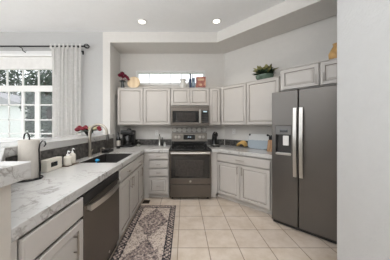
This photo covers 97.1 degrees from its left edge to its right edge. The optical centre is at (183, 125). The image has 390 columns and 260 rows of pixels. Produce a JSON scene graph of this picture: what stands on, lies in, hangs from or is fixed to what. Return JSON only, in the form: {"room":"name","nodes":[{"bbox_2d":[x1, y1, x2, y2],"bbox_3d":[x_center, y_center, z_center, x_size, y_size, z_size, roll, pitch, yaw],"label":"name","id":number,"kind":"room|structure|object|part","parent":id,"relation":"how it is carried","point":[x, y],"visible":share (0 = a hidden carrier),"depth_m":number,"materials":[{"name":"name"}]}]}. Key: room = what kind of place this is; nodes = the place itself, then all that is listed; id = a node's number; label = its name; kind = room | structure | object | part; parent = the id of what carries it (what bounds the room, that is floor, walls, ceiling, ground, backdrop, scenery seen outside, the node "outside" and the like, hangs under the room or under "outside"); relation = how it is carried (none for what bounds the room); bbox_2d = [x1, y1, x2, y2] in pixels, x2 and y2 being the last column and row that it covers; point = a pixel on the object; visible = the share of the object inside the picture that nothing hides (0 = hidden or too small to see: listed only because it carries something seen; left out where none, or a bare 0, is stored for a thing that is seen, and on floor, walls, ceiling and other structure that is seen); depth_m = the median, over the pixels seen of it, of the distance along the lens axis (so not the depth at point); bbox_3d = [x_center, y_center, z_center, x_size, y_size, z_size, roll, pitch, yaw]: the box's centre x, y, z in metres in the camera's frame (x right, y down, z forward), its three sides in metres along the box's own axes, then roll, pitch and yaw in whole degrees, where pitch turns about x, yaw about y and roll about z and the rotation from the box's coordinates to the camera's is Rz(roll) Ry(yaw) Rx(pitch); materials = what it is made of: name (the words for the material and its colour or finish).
{"room":"kitchen","nodes":[
{"label":"kitchen","id":0,"kind":"room"},
{"bbox_2d":[0,184,10,259],"bbox_3d":[-0.780,0.796,0.328,0.120,1.108,0.855,0,0,0],"label":"wall","id":1,"kind":"structure","parent":0,"point":[5,192],"depth_m":0.69,"materials":[{"name":"paint"}]},
{"bbox_2d":[0,134,113,187],"bbox_3d":[-1.240,0.203,1.577,1.080,0.075,3.395,0,0,0],"label":"bar","id":2,"kind":"object","parent":1,"relation":"on","point":[11,172],"visible":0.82,"depth_m":1.31,"materials":[{"name":"white stone"}]},
{"bbox_2d":[75,125,101,135],"bbox_3d":[-1.527,0.079,2.743,0.349,0.170,0.342,0,0,42],"label":"flower arrangement","id":3,"kind":"object","parent":2,"relation":"on","point":[85,129],"visible":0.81,"depth_m":2.71,"materials":[{"name":"red plant"}]},
{"bbox_2d":[0,32,102,140],"bbox_3d":[-3.375,-0.215,3.355,3.650,3.130,0.150,0,0,0],"label":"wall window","id":4,"kind":"structure","parent":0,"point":[92,59],"depth_m":3.28,"materials":[{"name":"paint"}]},
{"bbox_2d":[0,51,51,141],"bbox_3d":[-3.260,-0.525,3.316,1.700,1.770,0.108,0,0,0],"label":"window","id":5,"kind":"structure","parent":4,"relation":"attached to","point":[38,89],"depth_m":3.31,"materials":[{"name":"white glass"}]},
{"bbox_3d":[-3.250,-0.530,3.335,1.620,1.640,0.070,0,0,0],"label":"frame","id":6,"kind":"part","parent":5,"relation":"part of","materials":[{"name":"white wood"}]},
{"bbox_3d":[-3.250,-0.708,3.329,1.520,0.115,0.034,0,0,0],"label":"transom rail","id":7,"kind":"part","parent":5,"relation":"part of","materials":[{"name":"white wood"}]},
{"bbox_2d":[0,53,51,69],"bbox_3d":[-3.245,-1.196,3.236,1.590,0.297,0.056,0,0,0],"label":"window shade","id":8,"kind":"object","parent":4,"relation":"attached to","point":[8,61],"visible":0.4,"depth_m":3.23,"materials":[{"name":"fabric"}]},
{"bbox_3d":[-3.245,-1.317,3.236,1.590,0.057,0.056,0,0,0],"label":"head rail","id":9,"kind":"part","parent":8,"relation":"part of","materials":[{"name":"white plastic"}]},
{"bbox_3d":[-3.245,-1.058,3.241,1.590,0.020,0.046,0,0,0],"label":"rail","id":10,"kind":"part","parent":8,"relation":"part of","materials":[{"name":"white plastic"}]},
{"bbox_2d":[0,44,89,54],"bbox_3d":[-3.150,-1.425,3.212,2.800,0.159,0.132,0,0,0],"label":"curtain rod","id":11,"kind":"object","parent":4,"relation":"attached to","point":[84,45],"visible":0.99,"depth_m":3.18,"materials":[{"name":"black metal"}]},
{"bbox_3d":[-3.200,-1.466,3.190,2.700,0.026,0.027,0,0,0],"label":"rod","id":12,"kind":"part","parent":11,"relation":"part of","materials":[{"name":"black metal"}]},
{"bbox_2d":[50,44,80,136],"bbox_3d":[-2.180,-0.085,3.191,0.576,2.830,0.078,0,0,0],"label":"curtain","id":13,"kind":"object","parent":11,"relation":"hanging from","point":[66,62],"visible":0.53,"depth_m":3.19,"materials":[{"name":"white fabric"}]},
{"bbox_2d":[103,32,119,146],"bbox_3d":[-1.480,-0.215,3.605,0.140,3.130,0.650,0,0,0],"label":"wall","id":14,"kind":"structure","parent":0,"point":[111,56],"depth_m":3.30,"materials":[{"name":"paint"}]},
{"bbox_2d":[0,0,285,31],"bbox_3d":[-1.100,-1.830,0.400,8.200,0.100,7.200,0,0,0],"label":"ceiling","id":15,"kind":"structure","parent":0,"point":[15,15],"depth_m":2.76,"materials":[{"name":"paint"}]},
{"bbox_2d":[137,18,146,24],"bbox_3d":[-0.720,-1.774,2.950,0.176,0.011,0.176,0,0,0],"label":"recessed light","id":16,"kind":"object","parent":15,"relation":"in","point":[139,21],"visible":1,"depth_m":2.94,"materials":[{"name":"white"}]},
{"bbox_2d":[211,18,221,23],"bbox_3d":[0.555,-1.774,2.935,0.176,0.011,0.176,0,0,0],"label":"recessed light","id":17,"kind":"object","parent":15,"relation":"in","point":[215,20],"visible":1,"depth_m":2.94,"materials":[{"name":"white"}]},
{"bbox_2d":[120,54,224,152],"bbox_3d":[-0.225,-0.215,3.860,2.370,3.130,0.140,0,0,0],"label":"wall","id":18,"kind":"structure","parent":0,"point":[213,65],"depth_m":3.79,"materials":[{"name":"paint"}]},
{"bbox_2d":[117,88,142,124],"bbox_3d":[-1.077,-0.378,3.596,0.522,0.752,0.384,0,0,0],"label":"upper cabinet","id":19,"kind":"object","parent":18,"relation":"attached to","point":[129,100],"visible":0.98,"depth_m":3.44,"materials":[{"name":"paint"}]},
{"bbox_2d":[118,72,129,87],"bbox_3d":[-1.231,-0.922,3.519,0.265,0.342,0.156,0,0,0],"label":"flower vase","id":20,"kind":"object","parent":19,"relation":"on","point":[120,74],"visible":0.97,"depth_m":3.49,"materials":[{"name":"red plant"}]},
{"bbox_2d":[127,77,139,87],"bbox_3d":[-1.035,-0.877,3.541,0.264,0.260,0.067,0,0,1],"label":"decorative plate","id":21,"kind":"object","parent":19,"relation":"on","point":[134,82],"visible":0.94,"depth_m":3.53,"materials":[{"name":"beige wood"}]},
{"bbox_2d":[120,139,171,144],"bbox_3d":[-0.840,0.369,3.784,1.130,0.125,0.009,0,0,0],"label":"backsplash","id":22,"kind":"structure","parent":18,"relation":"attached to","point":[141,141],"depth_m":3.78,"materials":[{"name":"stone"}]},
{"bbox_2d":[143,88,170,124],"bbox_3d":[-0.542,-0.378,3.596,0.545,0.752,0.384,0,0,0],"label":"upper cabinet","id":23,"kind":"object","parent":18,"relation":"attached to","point":[156,101],"visible":0.99,"depth_m":3.44,"materials":[{"name":"paint"}]},
{"bbox_2d":[137,72,203,83],"bbox_3d":[-0.295,-1.046,3.835,1.490,0.268,0.070,0,0,0],"label":"window","id":24,"kind":"structure","parent":18,"relation":"in","point":[138,73],"depth_m":3.80,"materials":[{"name":"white glass"}]},
{"bbox_2d":[136,71,204,84],"bbox_3d":[-0.295,-1.042,3.784,1.530,0.315,0.012,0,0,0],"label":"trim","id":25,"kind":"structure","parent":18,"relation":"attached to","point":[136,71],"depth_m":3.78,"materials":[{"name":"white wood"}]},
{"bbox_2d":[172,128,205,131],"bbox_3d":[0.115,0.102,3.780,0.754,0.106,0.019,0,0,0],"label":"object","id":26,"kind":"object","parent":18,"relation":"attached to","point":[173,129],"visible":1,"depth_m":3.77,"materials":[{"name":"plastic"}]},
{"bbox_2d":[171,88,208,105],"bbox_3d":[0.118,-0.571,3.596,0.772,0.367,0.384,0,0,0],"label":"upper cabinet","id":27,"kind":"object","parent":18,"relation":"attached to","point":[179,96],"visible":0.99,"depth_m":3.44,"materials":[{"name":"paint"}]},
{"bbox_3d":[-0.074,-0.570,3.449,0.372,0.341,0.020,0,0,0],"label":"door","id":28,"kind":"part","parent":27,"relation":"part of","materials":[{"name":"paint"}]},
{"bbox_2d":[179,79,188,87],"bbox_3d":[-0.015,-0.849,3.516,0.169,0.196,0.156,0,0,40],"label":"pitcher","id":29,"kind":"object","parent":27,"relation":"on","point":[182,84],"visible":0.94,"depth_m":3.47,"materials":[{"name":"ceramic"}]},
{"bbox_2d":[171,106,208,125],"bbox_3d":[0.118,-0.186,3.561,0.762,0.381,0.448,0,0,0],"label":"microwave","id":30,"kind":"object","parent":27,"relation":"attached to","point":[180,115],"visible":1,"depth_m":3.39,"materials":[{"name":"silver metal"}]},
{"bbox_3d":[0.418,-0.186,3.400,0.158,0.377,0.030,0,0,0],"label":"control frame","id":31,"kind":"part","parent":30,"relation":"part of","materials":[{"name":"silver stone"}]},
{"bbox_2d":[189,74,191,87],"bbox_3d":[0.128,-0.901,3.520,0.056,0.300,0.056,0,0,0],"label":"bottle","id":32,"kind":"object","parent":27,"relation":"on","point":[190,80],"visible":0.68,"depth_m":3.50,"materials":[{"name":"blue glass"}]},
{"bbox_2d":[192,78,194,87],"bbox_3d":[0.192,-0.858,3.520,0.064,0.212,0.064,0,0,0],"label":"tin","id":33,"kind":"object","parent":27,"relation":"on","point":[193,79],"visible":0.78,"depth_m":3.49,"materials":[{"name":"blue metal"}]},
{"bbox_3d":[0.309,-0.570,3.449,0.374,0.341,0.020,0,0,0],"label":"door","id":34,"kind":"part","parent":27,"relation":"part of","materials":[{"name":"paint"}]},
{"bbox_2d":[196,77,205,87],"bbox_3d":[0.345,-0.869,3.520,0.196,0.235,0.033,0,0,8],"label":"cookbook","id":35,"kind":"object","parent":27,"relation":"on","point":[200,81],"visible":0.88,"depth_m":3.50,"materials":[{"name":"paper"}]},
{"bbox_2d":[209,88,220,124],"bbox_3d":[0.621,-0.378,3.596,0.228,0.752,0.384,0,0,0],"label":"upper cabinet","id":36,"kind":"object","parent":18,"relation":"attached to","point":[214,93],"visible":0.99,"depth_m":3.44,"materials":[{"name":"paint"}]},
{"bbox_2d":[207,139,223,144],"bbox_3d":[0.700,0.369,3.784,0.375,0.125,0.009,0,0,0],"label":"backsplash","id":37,"kind":"structure","parent":18,"relation":"attached to","point":[209,141],"depth_m":3.78,"materials":[{"name":"stone"}]},
{"bbox_2d":[109,192,336,259],"bbox_3d":[-1.100,1.390,0.400,8.200,0.080,7.200,0,0,0],"label":"floor","id":38,"kind":"structure","parent":0,"point":[213,228],"depth_m":2.09,"materials":[{"name":"beige tile"}]},
{"bbox_2d":[11,197,82,259],"bbox_3d":[-0.985,0.923,0.978,0.596,0.853,0.515,0,0,0],"label":"base cabinet","id":39,"kind":"object","parent":38,"relation":"on","point":[59,236],"visible":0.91,"depth_m":0.98,"materials":[{"name":"paint"}]},
{"bbox_3d":[-0.732,0.976,1.002,0.020,0.608,0.465,0,0,0],"label":"door","id":40,"kind":"part","parent":39,"relation":"part of","materials":[{"name":"paint"}]},
{"bbox_3d":[-0.705,0.784,1.130,0.036,0.138,0.011,0,0,0],"label":"handle","id":41,"kind":"part","parent":39,"relation":"part of","materials":[{"name":"silver metal"}]},
{"bbox_2d":[77,171,120,259],"bbox_3d":[-0.966,0.925,1.577,0.615,0.849,0.695,0,0,0],"label":"dishwasher","id":42,"kind":"object","parent":38,"relation":"on","point":[100,217],"visible":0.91,"depth_m":1.50,"materials":[{"name":"grey metal"}]},
{"bbox_3d":[-0.691,0.615,1.577,0.065,0.044,0.603,0,0,0],"label":"handle","id":43,"kind":"part","parent":42,"relation":"part of","materials":[{"name":"silver metal"}]},
{"bbox_2d":[117,153,143,245],"bbox_3d":[-1.005,0.923,2.547,0.636,0.853,1.235,0,0,0],"label":"base cabinet","id":44,"kind":"object","parent":38,"relation":"on","point":[131,188],"visible":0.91,"depth_m":2.30,"materials":[{"name":"paint"}]},
{"bbox_2d":[11,145,171,242],"bbox_3d":[-0.840,0.465,2.253,1.132,0.060,3.066,0,0,0],"label":"countertop","id":45,"kind":"structure","parent":44,"relation":"on","point":[32,202],"depth_m":1.20,"materials":[{"name":"white stone"}]},
{"bbox_2d":[18,132,46,182],"bbox_3d":[-1.240,0.245,1.380,0.195,0.378,0.184,0,0,41],"label":"paper towel holder","id":46,"kind":"object","parent":45,"relation":"on","point":[40,175],"visible":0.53,"depth_m":1.38,"materials":[{"name":"black metal"}]},
{"bbox_2d":[18,139,39,179],"bbox_3d":[-1.245,0.269,1.385,0.136,0.306,0.136,0,0,0],"label":"paper towel roll","id":47,"kind":"object","parent":46,"relation":"on","point":[27,149],"visible":0.7,"depth_m":1.34,"materials":[{"name":"paper"}]},
{"bbox_3d":[-1.140,0.272,1.385,0.064,0.305,0.010,0,0,0],"label":"arm","id":48,"kind":"part","parent":46,"relation":"part of","materials":[{"name":"black metal"}]},
{"bbox_2d":[41,156,61,172],"bbox_3d":[-1.285,0.377,1.675,0.060,0.115,0.200,0,0,0],"label":"clock","id":49,"kind":"object","parent":45,"relation":"on","point":[50,164],"visible":0.99,"depth_m":1.63,"materials":[{"name":"white plastic"}]},
{"bbox_2d":[87,123,108,157],"bbox_3d":[-1.159,0.203,2.355,0.293,0.462,0.110,0,0,0],"label":"faucet","id":50,"kind":"object","parent":45,"relation":"on","point":[96,124],"visible":1,"depth_m":2.32,"materials":[{"name":"metal"}]},
{"bbox_2d":[80,153,132,162],"bbox_3d":[-1.005,0.564,2.340,0.438,0.252,0.678,0,0,0],"label":"sink","id":51,"kind":"object","parent":45,"relation":"in","point":[107,157],"visible":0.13,"depth_m":2.67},
{"bbox_2d":[102,148,113,152],"bbox_3d":[-1.240,0.404,2.800,0.100,0.062,0.220,0,0,0],"label":"sink caddy","id":52,"kind":"object","parent":45,"relation":"on","point":[107,150],"visible":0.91,"depth_m":2.78,"materials":[{"name":"black plastic"}]},
{"bbox_2d":[116,132,119,148],"bbox_3d":[-1.235,0.279,3.235,0.076,0.312,0.076,0,0,0],"label":"wine bottle","id":53,"kind":"object","parent":45,"relation":"on","point":[118,136],"visible":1,"depth_m":3.21,"materials":[{"name":"black glass"}]},
{"bbox_2d":[120,127,135,146],"bbox_3d":[-1.145,0.237,3.511,0.251,0.395,0.278,0,0,0],"label":"coffee maker","id":54,"kind":"object","parent":45,"relation":"on","point":[128,136],"visible":1,"depth_m":3.41,"materials":[{"name":"black plastic"}]},
{"bbox_3d":[-1.145,0.267,3.580,0.240,0.265,0.140,0,0,0],"label":"water tank","id":55,"kind":"part","parent":54,"relation":"part of","materials":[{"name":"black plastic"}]},
{"bbox_3d":[-1.255,0.430,1.895,0.090,0.008,0.190,0,0,0],"label":"soap tray","id":56,"kind":"object","parent":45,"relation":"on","visible":0},
{"bbox_2d":[63,151,71,165],"bbox_3d":[-1.250,0.347,1.850,0.080,0.156,0.080,0,0,0],"label":"soap bottle","id":57,"kind":"object","parent":56,"relation":"on","point":[67,160],"visible":1,"depth_m":1.82,"materials":[{"name":"white plastic"}]},
{"bbox_2d":[69,148,75,162],"bbox_3d":[-1.259,0.340,1.945,0.070,0.171,0.064,0,0,0],"label":"soap bottle","id":58,"kind":"object","parent":56,"relation":"on","point":[72,153],"visible":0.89,"depth_m":1.93,"materials":[{"name":"white plastic"}]},
{"bbox_3d":[-0.732,0.976,2.143,0.020,0.608,0.395,0,0,0],"label":"door","id":59,"kind":"part","parent":44,"relation":"part of","materials":[{"name":"paint"}]},
{"bbox_3d":[-0.732,0.586,2.223,0.021,0.138,0.555,0,0,0],"label":"drawer","id":60,"kind":"part","parent":44,"relation":"part of","materials":[{"name":"paint"}]},
{"bbox_3d":[-0.732,0.976,2.579,0.020,0.608,0.455,0,0,0],"label":"door","id":61,"kind":"part","parent":44,"relation":"part of","materials":[{"name":"paint"}]},
{"bbox_3d":[-0.732,0.586,2.805,0.021,0.138,0.580,0,0,0],"label":"drawer","id":62,"kind":"part","parent":44,"relation":"part of","materials":[{"name":"paint"}]},
{"bbox_3d":[-0.732,0.976,2.957,0.020,0.608,0.276,0,0,0],"label":"door","id":63,"kind":"part","parent":44,"relation":"part of","materials":[{"name":"paint"}]},
{"bbox_2d":[111,205,175,259],"bbox_3d":[-0.434,1.345,1.968,0.601,0.008,1.836,0,0,0],"label":"runner rug","id":64,"kind":"object","parent":38,"relation":"on","point":[149,235],"visible":1,"depth_m":2.09,"materials":[{"name":"fabric"}]},
{"bbox_2d":[144,151,169,198],"bbox_3d":[-0.508,0.923,3.442,0.464,0.853,0.655,0,0,0],"label":"base cabinet","id":65,"kind":"object","parent":38,"relation":"on","point":[156,164],"visible":0.98,"depth_m":3.15,"materials":[{"name":"paint"}]},
{"bbox_3d":[-0.467,1.104,3.159,0.352,0.302,0.020,0,0,0],"label":"drawer","id":66,"kind":"part","parent":65,"relation":"part of","materials":[{"name":"paint"}]},
{"bbox_3d":[-0.467,0.867,3.159,0.352,0.126,0.021,0,0,0],"label":"drawer","id":67,"kind":"part","parent":65,"relation":"part of","materials":[{"name":"paint"}]},
{"bbox_3d":[-0.467,0.713,3.159,0.352,0.130,0.021,0,0,0],"label":"drawer","id":68,"kind":"part","parent":65,"relation":"part of","materials":[{"name":"paint"}]},
{"bbox_3d":[-0.467,0.563,3.159,0.352,0.118,0.021,0,0,0],"label":"drawer","id":69,"kind":"part","parent":65,"relation":"part of","materials":[{"name":"paint"}]},
{"bbox_2d":[169,133,210,198],"bbox_3d":[0.114,0.757,3.407,0.762,1.185,0.726,0,0,0],"label":"range","id":70,"kind":"object","parent":38,"relation":"on","point":[190,155],"visible":1,"depth_m":3.11,"materials":[{"name":"metal"}]},
{"bbox_3d":[0.114,0.257,3.723,0.758,0.183,0.085,0,0,0],"label":"control panel","id":71,"kind":"part","parent":70,"relation":"part of","materials":[{"name":"metal"}]},
{"bbox_2d":[169,145,210,149],"bbox_3d":[0.114,0.443,3.411,0.762,0.021,0.588,0,0,0],"label":"cooktop","id":72,"kind":"object","parent":70,"relation":"in","point":[174,147],"depth_m":3.35,"materials":[{"name":"black glass"}]},
{"bbox_3d":[0.114,1.192,3.128,0.750,0.227,0.039,0,0,0],"label":"storage drawer","id":73,"kind":"part","parent":70,"relation":"part of","materials":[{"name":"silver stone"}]},
{"bbox_3d":[0.114,0.766,3.125,0.750,0.597,0.040,0,0,0],"label":"oven door","id":74,"kind":"part","parent":70,"relation":"part of","materials":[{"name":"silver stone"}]},
{"bbox_3d":[0.114,0.498,3.076,0.698,0.032,0.065,0,0,0],"label":"handle","id":75,"kind":"part","parent":70,"relation":"part of","materials":[{"name":"silver metal"}]},
{"bbox_3d":[0.114,0.747,3.122,0.698,0.423,0.026,0,0,0],"label":"door glass","id":76,"kind":"part","parent":70,"relation":"part of","materials":[{"name":"black glass"}]},
{"bbox_2d":[211,152,216,196],"bbox_3d":[0.555,0.923,3.205,0.100,0.853,0.070,0,0,0],"label":"filler panel","id":77,"kind":"object","parent":38,"relation":"on","point":[213,154],"visible":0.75,"depth_m":3.17,"materials":[{"name":"paint"}]},
{"bbox_2d":[217,152,271,214],"bbox_3d":[1.141,0.923,3.073,0.978,0.853,0.646,0,0,45],"label":"base cabinet","id":78,"kind":"object","parent":38,"relation":"on","point":[244,180],"visible":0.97,"depth_m":2.81,"materials":[{"name":"paint"}]},
{"bbox_3d":[0.776,0.961,3.045,0.452,0.578,0.020,0,0,45],"label":"door","id":79,"kind":"part","parent":78,"relation":"part of","materials":[{"name":"paint"}]},
{"bbox_2d":[207,145,271,158],"bbox_3d":[0.963,0.465,3.196,1.474,0.060,0.734,0,0,45],"label":"countertop","id":80,"kind":"structure","parent":78,"relation":"on","point":[245,151],"depth_m":2.97,"materials":[{"name":"white stone"}]},
{"bbox_2d":[211,132,219,146],"bbox_3d":[0.645,0.281,3.577,0.160,0.307,0.295,0,0,0],"label":"coffee machine","id":81,"kind":"object","parent":80,"relation":"on","point":[215,134],"visible":1,"depth_m":3.50,"materials":[{"name":"black plastic"}]},
{"bbox_2d":[248,134,268,148],"bbox_3d":[1.373,0.297,3.188,0.052,0.274,0.385,0,0,-45],"label":"cutting board","id":82,"kind":"object","parent":80,"relation":"on","point":[256,141],"visible":0.89,"depth_m":3.18,"materials":[{"name":"plastic"}]},
{"bbox_2d":[267,135,271,151],"bbox_3d":[1.459,0.299,2.880,0.148,0.268,0.090,0,0,-45],"label":"knife block","id":83,"kind":"object","parent":80,"relation":"on","point":[269,146],"visible":0.58,"depth_m":2.86,"materials":[{"name":"brown wood"}]},
{"bbox_3d":[0.946,0.586,2.874,0.933,0.138,0.021,0,0,45],"label":"drawer","id":84,"kind":"part","parent":78,"relation":"part of","materials":[{"name":"paint"}]},
{"bbox_3d":[1.109,0.961,2.712,0.471,0.578,0.020,0,0,45],"label":"door","id":85,"kind":"part","parent":78,"relation":"part of","materials":[{"name":"paint"}]},
{"bbox_2d":[272,85,336,243],"bbox_3d":[1.780,0.450,2.306,0.910,1.800,0.807,0,0,45],"label":"refrigerator","id":86,"kind":"object","parent":38,"relation":"on","point":[304,121],"visible":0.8,"depth_m":2.10,"materials":[{"name":"metal"}]},
{"bbox_3d":[1.344,0.066,2.315,0.182,0.114,0.062,0,0,45],"label":"dispenser panel","id":87,"kind":"part","parent":86,"relation":"part of","materials":[{"name":"grey plastic"}]},
{"bbox_3d":[1.354,0.422,2.306,0.308,1.745,0.070,0,0,45],"label":"freezer door","id":88,"kind":"part","parent":86,"relation":"part of","materials":[{"name":"silver metal"}]},
{"bbox_3d":[1.398,0.215,2.167,0.069,0.870,0.036,0,0,-45],"label":"handle","id":89,"kind":"part","parent":86,"relation":"part of","materials":[{"name":"silver metal"}]},
{"bbox_3d":[1.444,0.215,2.120,0.036,0.870,0.069,0,0,45],"label":"handle","id":90,"kind":"part","parent":86,"relation":"part of","materials":[{"name":"silver metal"}]},
{"bbox_2d":[110,0,336,53],"bbox_3d":[0.690,-1.680,3.108,4.395,0.200,1.434,0,0,25],"label":"ceiling","id":91,"kind":"structure","parent":0,"point":[288,15],"depth_m":3.20,"materials":[{"name":"paint"}]},
{"bbox_2d":[225,14,336,146],"bbox_3d":[1.804,-0.215,2.966,2.450,3.130,0.120,0,0,45],"label":"wall","id":92,"kind":"structure","parent":0,"point":[310,43],"depth_m":3.04,"materials":[{"name":"paint"}]},
{"bbox_2d":[225,139,247,146],"bbox_3d":[1.320,0.369,3.358,1.188,0.125,0.009,0,0,45],"label":"backsplash","id":93,"kind":"structure","parent":92,"relation":"attached to","point":[227,141],"depth_m":3.63,"materials":[{"name":"stone"}]},
{"bbox_2d":[221,76,280,124],"bbox_3d":[1.228,-0.387,3.182,1.075,0.770,0.384,0,0,45],"label":"upper cabinet","id":94,"kind":"object","parent":92,"relation":"attached to","point":[246,103],"visible":0.94,"depth_m":3.04,"materials":[{"name":"paint"}]},
{"bbox_3d":[0.934,-0.386,3.269,0.512,0.744,0.020,0,0,45],"label":"door","id":95,"kind":"part","parent":94,"relation":"part of","materials":[{"name":"paint"}]},
{"bbox_3d":[1.123,-0.766,3.076,1.075,0.012,0.025,0,0,45],"label":"moulding","id":96,"kind":"part","parent":94,"relation":"part of","materials":[{"name":"paint"}]},
{"bbox_3d":[1.311,-0.386,2.892,0.020,0.744,0.530,0,0,-45],"label":"door","id":97,"kind":"part","parent":94,"relation":"part of","materials":[{"name":"paint"}]},
{"bbox_2d":[253,64,278,79],"bbox_3d":[1.401,-0.907,2.996,0.417,0.274,0.342,0,0,45],"label":"potted plant","id":98,"kind":"object","parent":94,"relation":"on","point":[266,71],"visible":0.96,"depth_m":2.91,"materials":[{"name":"green plant"}]},
{"bbox_3d":[1.410,-0.821,3.013,0.294,0.103,0.280,0,0,45],"label":"pot","id":99,"kind":"part","parent":98,"relation":"part of","materials":[{"name":"green ceramic"}]},
{"bbox_2d":[280,58,336,91],"bbox_3d":[1.894,-0.637,2.320,0.646,0.304,0.920,0,0,-45],"label":"upper cabinet","id":100,"kind":"object","parent":92,"relation":"attached to","point":[322,73],"visible":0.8,"depth_m":2.20,"materials":[{"name":"paint"}]},
{"bbox_3d":[1.529,-0.636,2.292,0.425,0.278,0.020,0,0,45],"label":"door","id":101,"kind":"part","parent":100,"relation":"part of","materials":[{"name":"paint"}]},
{"bbox_3d":[1.696,-0.783,2.122,0.920,0.012,0.025,0,0,45],"label":"moulding","id":102,"kind":"part","parent":100,"relation":"part of","materials":[{"name":"paint"}]},
{"bbox_3d":[1.851,-0.636,1.970,0.020,0.278,0.455,0,0,-45],"label":"door","id":103,"kind":"part","parent":100,"relation":"part of","materials":[{"name":"paint"}]},
{"bbox_2d":[328,43,336,58],"bbox_3d":[1.926,-0.907,2.165,0.170,0.240,0.170,0,0,0],"label":"vase","id":104,"kind":"object","parent":100,"relation":"on","point":[333,53],"visible":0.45,"depth_m":2.14,"materials":[{"name":"ceramic"}]},
{"bbox_2d":[337,0,389,259],"bbox_3d":[1.210,-0.215,-0.950,0.120,3.130,4.500,0,0,0],"label":"wall","id":105,"kind":"structure","parent":0,"point":[363,26],"depth_m":1.10,"materials":[{"name":"paint"}]},
{"bbox_3d":[-1.410,0.796,2.256,0.120,1.108,2.048,0,0,0],"label":"wall","id":106,"kind":"structure","parent":0,"visible":0},
{"bbox_2d":[6,138,113,168],"bbox_3d":[-1.345,0.338,2.290,0.007,0.188,1.980,0,0,0],"label":"backsplash","id":107,"kind":"structure","parent":106,"relation":"attached to","point":[81,150],"depth_m":2.17,"materials":[{"name":"stone"}]},
{"label":"outside","id":108,"kind":"structure","parent":0,"visible":0},
{"bbox_3d":[-9.000,1.650,21.975,42.000,0.100,36.050,0,0,0],"label":"lawn","id":109,"kind":"structure","parent":108,"visible":0},
{"bbox_2d":[0,92,43,137],"bbox_3d":[-14.950,-0.550,15.050,6.900,4.300,5.700,0,0,0],"label":"house","id":110,"kind":"structure","parent":109,"relation":"on","point":[15,113],"depth_m":12.60,"materials":[{"name":"paint"}]},
{"bbox_2d":[0,70,43,95],"bbox_3d":[-20.995,-3.277,21.187,6.481,9.758,6.361,0,0,0],"label":"tree","id":111,"kind":"object","parent":109,"relation":"on","point":[13,72],"visible":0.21,"depth_m":20.37,"materials":[{"name":"green plant"}]},
{"bbox_2d":[18,70,51,137],"bbox_3d":[-6.302,-0.533,7.989,2.084,4.276,2.140,0,0,0],"label":"tree","id":112,"kind":"object","parent":109,"relation":"on","point":[46,111],"visible":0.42,"depth_m":7.46,"materials":[{"name":"green plant"}]}
]}

